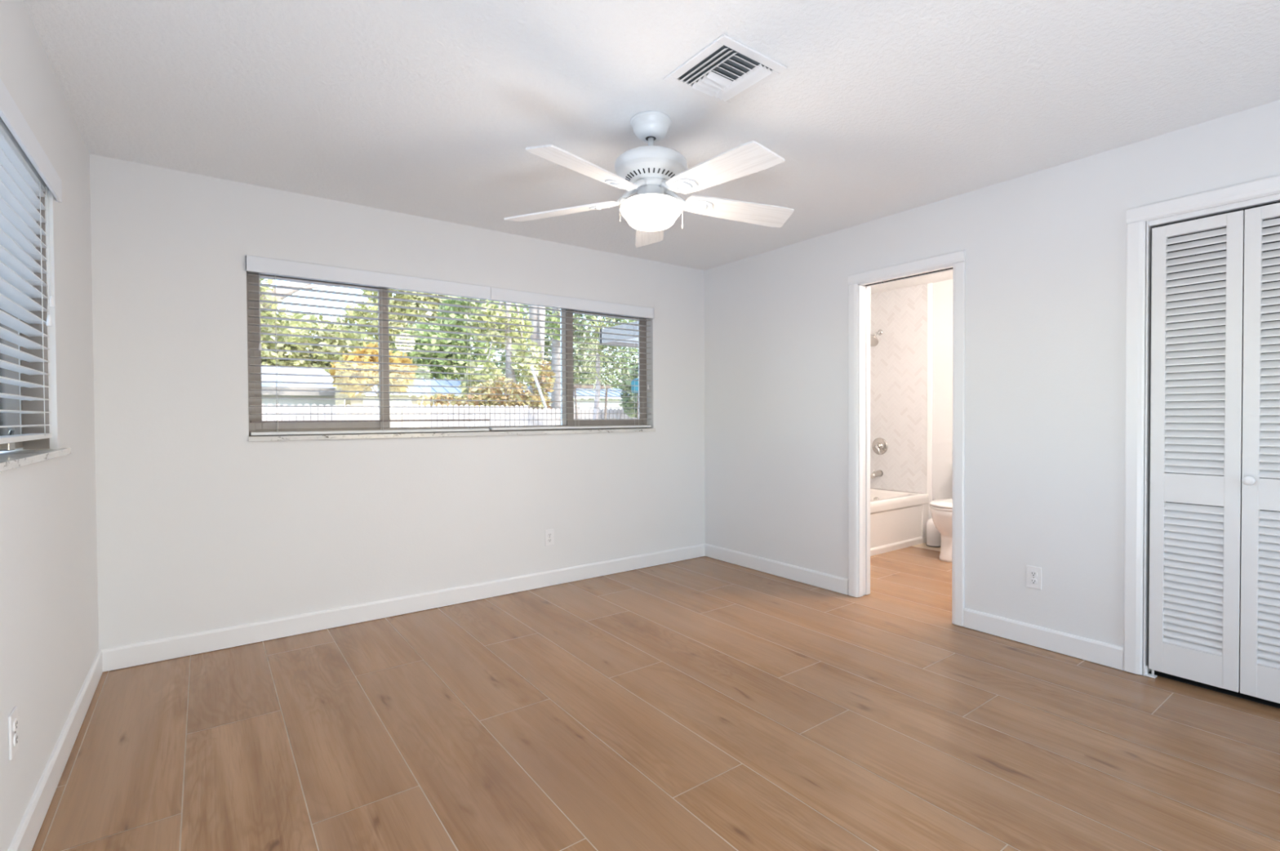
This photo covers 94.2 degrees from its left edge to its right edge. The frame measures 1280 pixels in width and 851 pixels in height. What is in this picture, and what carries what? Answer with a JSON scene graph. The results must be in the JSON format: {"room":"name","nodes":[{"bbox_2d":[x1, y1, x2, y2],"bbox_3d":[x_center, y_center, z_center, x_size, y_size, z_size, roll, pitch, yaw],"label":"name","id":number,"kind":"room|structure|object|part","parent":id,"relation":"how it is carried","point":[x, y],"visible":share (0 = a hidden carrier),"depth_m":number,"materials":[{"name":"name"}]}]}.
{"room":"empty bedroom","nodes":[
{"label":"empty bedroom","id":0,"kind":"room"},
{"bbox_2d":[0,0,98,850],"bbox_3d":[-0.787,0.005,0.203,0.200,2.490,6.300,-1,1,-36],"label":"wall","id":1,"kind":"structure","parent":0,"point":[49,625],"depth_m":2.04,"materials":[{"name":"paint"}]},
{"bbox_2d":[8,705,18,759],"bbox_3d":[-1.636,0.802,1.555,0.010,0.115,0.070,-1,1,-36],"label":"wall outlet","id":2,"kind":"object","parent":1,"relation":"attached to","point":[13,744],"visible":1,"depth_m":1.54,"materials":[{"name":"white plastic"}]},
{"bbox_2d":[13,717,17,731],"bbox_3d":[-1.634,0.782,1.556,0.004,0.029,0.033,-1,1,-36],"label":"receptacle","id":3,"kind":"object","parent":2,"relation":"attached to","point":[15,719],"depth_m":1.55,"materials":[{"name":"grey plastic"}]},
{"bbox_2d":[13,732,17,746],"bbox_3d":[-1.634,0.821,1.557,0.004,0.029,0.033,-1,1,-36],"label":"receptacle","id":4,"kind":"object","parent":2,"relation":"attached to","point":[15,734],"depth_m":1.55,"materials":[{"name":"grey plastic"}]},
{"bbox_2d":[0,191,71,471],"bbox_3d":[-1.407,-0.370,1.108,0.160,0.972,2.540,-1,1,-36],"label":"window","id":5,"kind":"structure","parent":1,"relation":"in","point":[11,460],"depth_m":2.04,"materials":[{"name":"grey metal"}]},
{"bbox_3d":[-1.430,-0.380,1.038,0.003,0.890,2.355,-1,1,-36],"label":"glass pane","id":6,"kind":"part","parent":5,"relation":"part of","materials":[{"name":"clear glass"}]},
{"bbox_3d":[-1.398,-0.381,1.062,0.120,0.948,2.415,-1,1,-36],"label":"frame","id":7,"kind":"part","parent":5,"relation":"part of","materials":[{"name":"brown metal"}]},
{"bbox_2d":[0,78,62,444],"bbox_3d":[-1.362,-0.406,1.103,0.083,0.920,2.500,-1,1,-36],"label":"window blind","id":8,"kind":"object","parent":5,"relation":"attached to","point":[26,171],"visible":1,"depth_m":1.80,"materials":[{"name":"white plastic"}]},
{"bbox_3d":[-1.361,0.046,1.091,0.052,0.017,2.391,-1,1,-36],"label":"rail","id":9,"kind":"part","parent":8,"relation":"part of","materials":[{"name":"white plastic"}]},
{"bbox_3d":[-1.997,-0.388,1.949,0.058,0.845,0.002,-1,1,-36],"label":"ladder cord","id":10,"kind":"part","parent":8,"relation":"part of","materials":[{"name":"white fabric"}]},
{"bbox_3d":[-2.005,-0.589,2.013,0.004,0.435,0.003,-1,1,-36],"label":"pull cord","id":11,"kind":"part","parent":8,"relation":"part of","materials":[{"name":"white fabric"}]},
{"bbox_3d":[-2.028,-0.624,2.045,0.004,0.365,0.003,-1,1,-36],"label":"pull cord","id":12,"kind":"part","parent":8,"relation":"part of","materials":[{"name":"white plastic"}]},
{"bbox_3d":[-1.387,0.105,1.128,0.115,0.022,2.540,-1,1,-36],"label":"sill","id":13,"kind":"part","parent":5,"relation":"part of","materials":[{"name":"stone"}]},
{"bbox_2d":[7,648,102,850],"bbox_3d":[-0.724,1.142,0.324,0.014,0.105,6.200,-1,1,-36],"label":"baseboard","id":14,"kind":"structure","parent":1,"relation":"attached to","point":[25,836],"depth_m":1.93,"materials":[{"name":"paint"}]},
{"bbox_2d":[89,154,705,648],"bbox_3d":[-0.270,-0.064,4.612,6.250,2.490,0.200,-1,1,-36],"label":"wall","id":15,"kind":"structure","parent":0,"point":[201,526],"depth_m":3.32,"materials":[{"name":"paint"}]},
{"bbox_2d":[100,542,705,671],"bbox_3d":[-0.998,1.089,3.958,3.872,0.105,0.014,-1,1,-36],"label":"baseboard","id":16,"kind":"structure","parent":15,"relation":"attached to","point":[166,648],"depth_m":3.48,"materials":[{"name":"paint"}]},
{"bbox_2d":[246,271,655,441],"bbox_3d":[-1.022,-0.417,4.008,2.724,0.968,0.158,-1,1,-36],"label":"window","id":17,"kind":"structure","parent":15,"relation":"in","point":[566,406],"depth_m":3.65,"materials":[{"name":"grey metal"}]},
{"bbox_3d":[-1.840,-0.416,3.453,0.719,0.905,0.018,-1,1,-36],"label":"sash","id":18,"kind":"part","parent":17,"relation":"part of","materials":[{"name":"clear glass"}]},
{"bbox_2d":[244,254,490,435],"bbox_3d":[-1.555,-0.431,3.573,1.356,0.952,0.083,-1,1,-36],"label":"window blind","id":19,"kind":"object","parent":17,"relation":"attached to","point":[255,264],"visible":1,"depth_m":3.51,"materials":[{"name":"white plastic"}]},
{"bbox_3d":[-2.038,-0.631,3.189,0.003,0.385,0.004,-1,1,-36],"label":"pull cord","id":20,"kind":"part","parent":19,"relation":"part of","materials":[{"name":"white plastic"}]},
{"bbox_3d":[-1.996,-0.394,3.265,0.002,0.872,0.058,-1,1,-36],"label":"ladder cord","id":21,"kind":"part","parent":19,"relation":"part of","materials":[{"name":"white fabric"}]},
{"bbox_3d":[-1.557,0.036,3.592,1.332,0.017,0.052,-1,1,-36],"label":"rail","id":22,"kind":"part","parent":19,"relation":"part of","materials":[{"name":"white plastic"}]},
{"bbox_3d":[-1.559,-0.401,3.586,0.002,0.872,0.058,-1,1,-36],"label":"ladder cord","id":23,"kind":"part","parent":19,"relation":"part of","materials":[{"name":"white fabric"}]},
{"bbox_3d":[-1.122,-0.408,3.906,0.002,0.872,0.058,-1,1,-36],"label":"ladder cord","id":24,"kind":"part","parent":19,"relation":"part of","materials":[{"name":"white fabric"}]},
{"bbox_3d":[-1.004,0.054,3.994,2.724,0.026,0.106,-1,1,-36],"label":"sill","id":25,"kind":"part","parent":17,"relation":"part of","materials":[{"name":"stone"}]},
{"bbox_2d":[488,287,653,430],"bbox_3d":[-0.458,-0.451,4.377,1.361,0.948,0.083,-1,1,-36],"label":"window blind","id":26,"kind":"object","parent":17,"relation":"attached to","point":[501,295],"visible":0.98,"depth_m":4.31,"materials":[{"name":"white plastic"}]},
{"bbox_3d":[-0.906,-0.414,4.064,0.002,0.868,0.058,-1,1,-36],"label":"ladder cord","id":27,"kind":"part","parent":26,"relation":"part of","materials":[{"name":"white fabric"}]},
{"bbox_3d":[-0.464,0.014,4.394,1.339,0.017,0.052,-1,1,-36],"label":"rail","id":28,"kind":"part","parent":26,"relation":"part of","materials":[{"name":"white plastic"}]},
{"bbox_3d":[-0.466,-0.421,4.387,0.002,0.868,0.058,-1,1,-36],"label":"ladder cord","id":29,"kind":"part","parent":26,"relation":"part of","materials":[{"name":"white fabric"}]},
{"bbox_3d":[-0.026,-0.428,4.710,0.002,0.868,0.058,-1,1,-36],"label":"ladder cord","id":30,"kind":"part","parent":26,"relation":"part of","materials":[{"name":"white fabric"}]},
{"bbox_3d":[0.062,-0.591,4.730,0.003,0.535,0.004,-1,1,-36],"label":"pull cord","id":31,"kind":"part","parent":26,"relation":"part of","materials":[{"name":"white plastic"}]},
{"bbox_3d":[-0.254,-0.442,4.616,0.721,0.905,0.018,-1,1,-36],"label":"sash","id":32,"kind":"part","parent":17,"relation":"part of","materials":[{"name":"brown metal"}]},
{"bbox_2d":[545,528,554,546],"bbox_3d":[-0.641,0.794,4.219,0.070,0.115,0.010,-1,1,-36],"label":"wall outlet","id":33,"kind":"object","parent":15,"relation":"attached to","point":[549,535],"visible":1,"depth_m":4.21,"materials":[{"name":"white plastic"}]},
{"bbox_2d":[599,320,638,346],"bbox_3d":[1.446,-0.202,10.471,3.550,2.970,2.420,-1,1,-36],"label":"porch roof","id":34,"kind":"structure","parent":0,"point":[622,326],"depth_m":10.04,"materials":[{"name":"grey paint"}]},
{"bbox_2d":[22,0,1279,293],"bbox_3d":[1.237,-1.340,2.106,6.750,0.120,7.000,-1,1,-36],"label":"ceiling","id":35,"kind":"structure","parent":0,"point":[427,108],"depth_m":2.28,"materials":[{"name":"white paint"}]},
{"bbox_2d":[504,111,793,247],"bbox_3d":[0.077,-1.054,2.472,1.288,0.450,1.237,-1,1,-36],"label":"ceiling fan","id":36,"kind":"object","parent":35,"relation":"hanging from","point":[653,172],"visible":1,"depth_m":2.42,"materials":[{"name":"metal"}]},
{"bbox_3d":[-0.340,-0.945,2.631,0.514,0.007,0.150,-2,13,18],"label":"blade","id":37,"kind":"part","parent":36,"relation":"part of","materials":[{"name":"white wood"}]},
{"bbox_3d":[-0.193,-0.938,2.177,0.150,0.007,0.514,16,13,34],"label":"blade","id":38,"kind":"part","parent":36,"relation":"part of","materials":[{"name":"white wood"}]},
{"bbox_3d":[0.047,-0.964,2.912,0.150,0.007,0.514,-13,0,0],"label":"blade","id":39,"kind":"part","parent":36,"relation":"part of","materials":[{"name":"white wood"}]},
{"bbox_3d":[0.047,-0.886,2.506,0.262,0.101,0.262,-1,1,-36],"label":"lamp shade","id":40,"kind":"part","parent":36,"relation":"part of","materials":[{"name":"white glass"}]},
{"bbox_3d":[0.285,-0.930,2.176,0.150,0.007,0.514,15,-5,-36],"label":"blade","id":41,"kind":"part","parent":36,"relation":"part of","materials":[{"name":"white wood"}]},
{"bbox_3d":[0.433,-0.948,2.630,0.514,0.007,0.150,2,-13,-18],"label":"blade","id":42,"kind":"part","parent":36,"relation":"part of","materials":[{"name":"white wood"}]},
{"bbox_2d":[663,34,787,106],"bbox_3d":[0.305,-1.266,2.151,0.315,0.020,0.316,-1,1,-36],"label":"ceiling vent","id":43,"kind":"object","parent":35,"relation":"in","point":[726,69],"visible":1,"depth_m":2.13,"materials":[{"name":"white plastic"}]},
{"bbox_2d":[31,542,1279,850],"bbox_3d":[1.661,1.184,2.074,5.970,0.050,6.200,-1,1,-36],"label":"floor","id":44,"kind":"structure","parent":0,"point":[704,703],"depth_m":2.21,"materials":[{"name":"brown wood"}]},
{"bbox_2d":[870,487,928,555],"bbox_3d":[1.872,0.878,5.524,1.518,0.455,0.856,-1,1,-36],"label":"bathtub","id":45,"kind":"object","parent":44,"relation":"on","point":[899,519],"visible":0.48,"depth_m":5.36,"materials":[{"name":"ceramic"}]},
{"bbox_2d":[926,498,941,546],"bbox_3d":[2.695,0.890,5.452,0.132,0.425,0.132,-1,1,-36],"label":"canister","id":46,"kind":"object","parent":44,"relation":"on","point":[933,535],"visible":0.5,"depth_m":5.40,"materials":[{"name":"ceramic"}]},
{"bbox_2d":[928,459,952,562],"bbox_3d":[2.732,0.706,5.006,0.738,0.805,0.400,-1,1,-36],"label":"toilet","id":47,"kind":"object","parent":44,"relation":"on","point":[941,509],"visible":0.31,"depth_m":4.84,"materials":[{"name":"ceramic"}]},
{"bbox_3d":[2.645,0.643,4.941,0.522,0.030,0.390,-1,1,-36],"label":"lid","id":48,"kind":"part","parent":47,"relation":"part of","materials":[{"name":"ceramic"}]},
{"bbox_3d":[2.646,0.672,4.942,0.517,0.020,0.386,-1,1,-36],"label":"seat","id":49,"kind":"part","parent":47,"relation":"part of","materials":[{"name":"ceramic"}]},
{"bbox_3d":[2.681,0.896,4.970,0.593,0.427,0.380,-1,1,-36],"label":"bowl","id":50,"kind":"part","parent":47,"relation":"part of","materials":[{"name":"ceramic"}]},
{"bbox_2d":[932,279,952,499],"bbox_3d":[3.008,-0.093,5.342,0.100,2.490,2.500,-1,1,-36],"label":"wall","id":51,"kind":"structure","parent":0,"point":[942,291],"depth_m":5.52,"materials":[{"name":"white paint"}]},
{"bbox_2d":[870,329,882,346],"bbox_3d":[2.343,-0.879,5.949,0.213,0.176,0.144,-1,1,-36],"label":"shower","id":52,"kind":"object","parent":51,"relation":"attached to","point":[873,340],"visible":0.76,"depth_m":5.91,"materials":[{"name":"silver metal"}]},
{"bbox_3d":[2.382,-0.926,5.977,0.116,0.082,0.056,-1,1,-36],"label":"shower arm","id":53,"kind":"part","parent":52,"relation":"part of","materials":[{"name":"silver metal"}]},
{"bbox_2d":[870,470,883,478],"bbox_3d":[2.373,0.492,5.987,0.153,0.081,0.066,-1,1,-36],"label":"tub spout","id":54,"kind":"object","parent":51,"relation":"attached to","point":[878,473],"visible":0.97,"depth_m":5.96,"materials":[{"name":"silver metal"}]},
{"bbox_2d":[870,283,927,493],"bbox_3d":[2.475,-0.347,5.968,0.010,1.995,0.835,-1,1,-36],"label":"wall","id":55,"kind":"structure","parent":51,"relation":"attached to","point":[899,360],"depth_m":5.84,"materials":[{"name":"tile"}]},
{"bbox_2d":[871,437,887,454],"bbox_3d":[2.398,0.211,6.005,0.084,0.170,0.170,-1,1,-36],"label":"shower valve","id":56,"kind":"object","parent":55,"relation":"attached to","point":[879,446],"visible":1,"depth_m":6.00,"materials":[{"name":"silver metal"}]},
{"bbox_3d":[2.395,0.242,5.977,0.046,0.096,0.079,-1,1,-36],"label":"lever handle","id":57,"kind":"part","parent":56,"relation":"part of","materials":[{"name":"silver metal"}]},
{"bbox_2d":[927,282,932,518],"bbox_3d":[2.736,-0.120,5.616,0.014,2.440,0.045,-1,1,-36],"label":"trim","id":58,"kind":"structure","parent":51,"relation":"attached to","point":[929,285],"depth_m":5.61,"materials":[{"name":"paint"}]},
{"bbox_2d":[703,99,1279,675],"bbox_3d":[2.434,-0.049,2.627,0.120,2.490,6.200,-1,1,-36],"label":"wall","id":59,"kind":"structure","parent":0,"point":[1046,250],"depth_m":3.19,"materials":[{"name":"paint"}]},
{"bbox_2d":[857,264,952,596],"bbox_3d":[1.650,0.096,3.701,0.045,2.056,0.644,-1,1,-36],"label":"door frame","id":60,"kind":"structure","parent":59,"relation":"in","point":[864,286],"depth_m":3.93,"materials":[{"name":"paint"}]},
{"bbox_3d":[1.473,0.100,3.947,0.035,2.038,0.037,-1,1,-36],"label":"panel","id":61,"kind":"part","parent":60,"relation":"part of","materials":[{"name":"paint"}]},
{"bbox_2d":[848,249,965,626],"bbox_3d":[1.604,0.073,3.646,0.017,2.117,0.743,-1,1,-36],"label":"trim","id":62,"kind":"structure","parent":59,"relation":"attached to","point":[957,259],"depth_m":3.39,"materials":[{"name":"paint"}]},
{"bbox_2d":[705,542,1123,670],"bbox_3d":[1.406,1.077,3.942,0.014,0.105,2.884,-1,1,-36],"label":"baseboard","id":63,"kind":"structure","parent":59,"relation":"attached to","point":[1104,653],"depth_m":3.22,"materials":[{"name":"paint"}]},
{"bbox_2d":[1026,564,1041,589],"bbox_3d":[2.038,0.786,3.077,0.010,0.115,0.070,-1,1,-36],"label":"wall outlet","id":64,"kind":"object","parent":59,"relation":"attached to","point":[1033,574],"visible":1,"depth_m":3.07,"materials":[{"name":"white plastic"}]},
{"bbox_2d":[1030,570,1037,576],"bbox_3d":[2.036,0.766,3.075,0.004,0.029,0.033,-1,1,-36],"label":"receptacle","id":65,"kind":"object","parent":64,"relation":"attached to","point":[1033,573],"depth_m":3.07,"materials":[{"name":"grey plastic"}]},
{"bbox_2d":[1030,577,1037,583],"bbox_3d":[2.036,0.805,3.076,0.004,0.029,0.033,-1,1,-36],"label":"receptacle","id":66,"kind":"object","parent":64,"relation":"attached to","point":[1033,580],"depth_m":3.07,"materials":[{"name":"grey plastic"}]},
{"bbox_2d":[1123,174,1279,675],"bbox_3d":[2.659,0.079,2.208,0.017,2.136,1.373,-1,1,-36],"label":"trim","id":67,"kind":"structure","parent":59,"relation":"attached to","point":[1136,217],"depth_m":2.72,"materials":[{"name":"paint"}]},
{"bbox_2d":[1143,193,1279,702],"bbox_3d":[2.675,0.113,2.219,0.080,2.072,1.235,-1,1,-36],"label":"door","id":68,"kind":"structure","parent":59,"relation":"in","point":[1214,617],"depth_m":2.53,"materials":[{"name":"paint"}]},
{"bbox_3d":[2.414,0.111,2.591,0.028,2.001,0.294,-1,1,-36],"label":"panel","id":69,"kind":"part","parent":68,"relation":"part of","materials":[{"name":"paint"}]},
{"bbox_3d":[2.492,0.225,2.433,0.036,0.040,0.040,-1,1,-36],"label":"knob","id":70,"kind":"part","parent":68,"relation":"part of","materials":[{"name":"white plastic"}]},
{"bbox_3d":[2.590,0.114,2.351,0.028,2.001,0.296,-1,1,-36],"label":"panel","id":71,"kind":"part","parent":68,"relation":"part of","materials":[{"name":"paint"}]},
{"bbox_2d":[1148,669,1279,707],"bbox_3d":[3.442,1.152,1.829,0.670,0.002,3.700,-1,1,-36],"label":"door gap","id":72,"kind":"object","parent":59,"relation":"attached to","point":[1238,694],"depth_m":2.58,"materials":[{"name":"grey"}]},
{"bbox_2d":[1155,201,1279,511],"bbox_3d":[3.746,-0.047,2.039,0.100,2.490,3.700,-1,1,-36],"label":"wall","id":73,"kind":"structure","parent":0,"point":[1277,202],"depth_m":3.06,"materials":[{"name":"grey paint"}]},
{"label":"outside","id":74,"kind":"structure","parent":0,"visible":0},
{"bbox_3d":[-17.209,1.092,39.701,100.000,0.300,63.200,-1,1,-36],"label":"ground","id":75,"kind":"structure","parent":74,"visible":0},
{"bbox_2d":[260,278,330,342],"bbox_3d":[-6.638,-0.948,10.222,3.198,4.575,1.691,-1,1,-36],"label":"oak tree","id":76,"kind":"object","parent":75,"relation":"on","point":[266,289],"visible":0.15,"depth_m":10.34,"materials":[{"name":"green plant"}]},
{"bbox_2d":[261,366,348,422],"bbox_3d":[-9.584,-0.065,11.900,6.250,2.770,4.230,-1,1,-36],"label":"house","id":77,"kind":"structure","parent":75,"relation":"on","point":[265,393],"depth_m":11.89,"materials":[{"name":"grey paint"}]},
{"bbox_2d":[261,311,378,399],"bbox_3d":[-9.636,-1.012,16.660,2.785,4.521,5.023,0,1,42],"label":"leafy tree","id":78,"kind":"object","parent":75,"relation":"on","point":[308,317],"visible":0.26,"depth_m":16.44,"materials":[{"name":"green plant"}]},
{"bbox_2d":[328,341,419,404],"bbox_3d":[-5.162,-0.174,11.580,1.614,2.950,1.010,-1,1,-36],"label":"shrub","id":79,"kind":"object","parent":75,"relation":"on","point":[366,351],"visible":0.65,"depth_m":11.37,"materials":[{"name":"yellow plant"}]},
{"bbox_2d":[334,288,476,395],"bbox_3d":[-8.542,-2.617,22.703,5.716,7.538,3.364,-1,1,-36],"label":"leafy tree","id":80,"kind":"object","parent":75,"relation":"on","point":[359,321],"visible":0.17,"depth_m":21.68,"materials":[{"name":"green plant"}]},
{"bbox_2d":[344,377,504,426],"bbox_3d":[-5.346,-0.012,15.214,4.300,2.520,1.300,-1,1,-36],"label":"house","id":81,"kind":"structure","parent":75,"relation":"on","point":[417,382],"depth_m":14.54,"materials":[{"name":"beige paint"}]},
{"bbox_2d":[262,403,637,435],"bbox_3d":[-0.317,0.383,13.227,24.050,1.736,0.140,-1,1,-36],"label":"fence","id":82,"kind":"object","parent":75,"relation":"on","point":[535,417],"visible":0.11,"depth_m":10.68,"materials":[{"name":"white wood"}]},
{"bbox_3d":[-5.111,0.477,9.659,2.403,1.646,0.055,-1,1,-36],"label":"panel","id":83,"kind":"part","parent":82,"relation":"part of","materials":[{"name":"white wood"}]},
{"bbox_3d":[-3.176,0.441,11.078,2.403,1.655,0.055,-1,1,-36],"label":"panel","id":84,"kind":"part","parent":82,"relation":"part of","materials":[{"name":"white wood"}]},
{"bbox_3d":[-1.241,0.435,12.497,2.403,1.603,0.055,-1,1,-36],"label":"panel","id":85,"kind":"part","parent":82,"relation":"part of","materials":[{"name":"white wood"}]},
{"bbox_3d":[0.694,0.378,13.916,2.403,1.655,0.055,-1,1,-36],"label":"panel","id":86,"kind":"part","parent":82,"relation":"part of","materials":[{"name":"white wood"}]},
{"bbox_2d":[391,295,524,396],"bbox_3d":[-5.426,-1.512,17.967,4.092,5.437,2.107,-1,1,-36],"label":"leafy tree","id":87,"kind":"object","parent":75,"relation":"on","point":[421,347],"visible":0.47,"depth_m":17.28,"materials":[{"name":"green plant"}]},
{"bbox_2d":[416,377,552,414],"bbox_3d":[-3.010,0.150,11.964,2.936,2.268,0.697,-1,1,-36],"label":"shrub","id":88,"kind":"object","parent":75,"relation":"on","point":[522,398],"visible":0.61,"depth_m":11.89,"materials":[{"name":"brown plant"}]},
{"bbox_2d":[457,302,542,426],"bbox_3d":[-3.008,-1.071,12.781,1.811,4.689,1.074,-1,1,-36],"label":"young tree","id":89,"kind":"object","parent":75,"relation":"on","point":[488,364],"visible":0.59,"depth_m":12.76,"materials":[{"name":"green plant"}]},
{"bbox_2d":[529,365,547,408],"bbox_3d":[-1.859,0.032,12.311,0.868,2.499,0.063,-1,1,-33],"label":"leaning pole","id":90,"kind":"object","parent":75,"relation":"on","point":[531,366],"visible":0.4,"depth_m":12.14,"materials":[{"name":"grey paint"}]},
{"bbox_2d":[528,305,555,408],"bbox_3d":[-2.287,-1.507,14.288,2.003,5.504,1.078,-1,1,-36],"label":"tree","id":91,"kind":"object","parent":75,"relation":"on","point":[544,373],"visible":0.16,"depth_m":14.17,"materials":[{"name":"green plant"}]},
{"bbox_2d":[545,307,560,409],"bbox_3d":[-1.497,-1.679,15.853,2.378,5.792,1.092,-1,1,-36],"label":"tree","id":92,"kind":"object","parent":75,"relation":"on","point":[557,392],"visible":0.07,"depth_m":15.49,"materials":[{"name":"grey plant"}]},
{"bbox_2d":[487,304,638,399],"bbox_3d":[-2.602,-2.445,24.002,2.697,7.092,8.337,1,1,45],"label":"leafy tree","id":93,"kind":"object","parent":75,"relation":"on","point":[502,365],"visible":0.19,"depth_m":23.69,"materials":[{"name":"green plant"}]},
{"bbox_2d":[522,385,634,409],"bbox_3d":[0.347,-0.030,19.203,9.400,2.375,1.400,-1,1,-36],"label":"house","id":94,"kind":"structure","parent":75,"relation":"on","point":[588,402],"depth_m":17.51,"materials":[{"name":"grey paint"}]},
{"bbox_2d":[623,319,638,367],"bbox_3d":[1.529,-2.606,31.191,6.405,7.153,2.750,-1,1,-36],"label":"leafy tree","id":95,"kind":"object","parent":75,"relation":"on","point":[631,321],"visible":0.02,"depth_m":30.03,"materials":[{"name":"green plant"}]},
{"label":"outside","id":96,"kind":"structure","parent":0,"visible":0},
{"bbox_3d":[3.426,1.407,11.569,100.000,0.300,6.580,-1,1,-36],"label":"ground","id":97,"kind":"structure","parent":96,"visible":0},
{"bbox_2d":[573,384,612,418],"bbox_3d":[-1.006,0.264,11.331,0.900,2.041,0.400,-1,1,-36],"label":"garden table","id":98,"kind":"object","parent":97,"relation":"on","point":[577,386],"visible":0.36,"depth_m":11.28,"materials":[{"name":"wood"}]},
{"bbox_3d":[-1.151,0.288,11.039,0.164,2.003,0.044,-1,1,-36],"label":"leg","id":99,"kind":"part","parent":98,"relation":"part of","materials":[{"name":"white wood"}]},
{"bbox_3d":[-0.684,0.281,11.382,0.164,2.003,0.044,-1,1,-36],"label":"leg","id":100,"kind":"part","parent":98,"relation":"part of","materials":[{"name":"white wood"}]},
{"bbox_2d":[579,315,617,418],"bbox_3d":[-0.744,-0.339,10.605,0.741,3.269,0.780,-1,1,-36],"label":"palm","id":101,"kind":"object","parent":97,"relation":"on","point":[597,398],"visible":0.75,"depth_m":10.54,"materials":[{"name":"green plant"}]},
{"bbox_2d":[618,364,638,417],"bbox_3d":[0.187,-0.128,12.573,0.854,2.772,1.598,0,1,42],"label":"shrub","id":102,"kind":"object","parent":97,"relation":"on","point":[624,383],"visible":0.15,"depth_m":12.17,"materials":[{"name":"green plant"}]},
{"bbox_2d":[631,377,638,419],"bbox_3d":[-0.034,0.179,11.609,0.280,2.190,0.280,-1,1,-36],"label":"bird feeder","id":103,"kind":"object","parent":97,"relation":"on","point":[632,381],"visible":0.35,"depth_m":11.51,"materials":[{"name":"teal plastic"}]}
]}

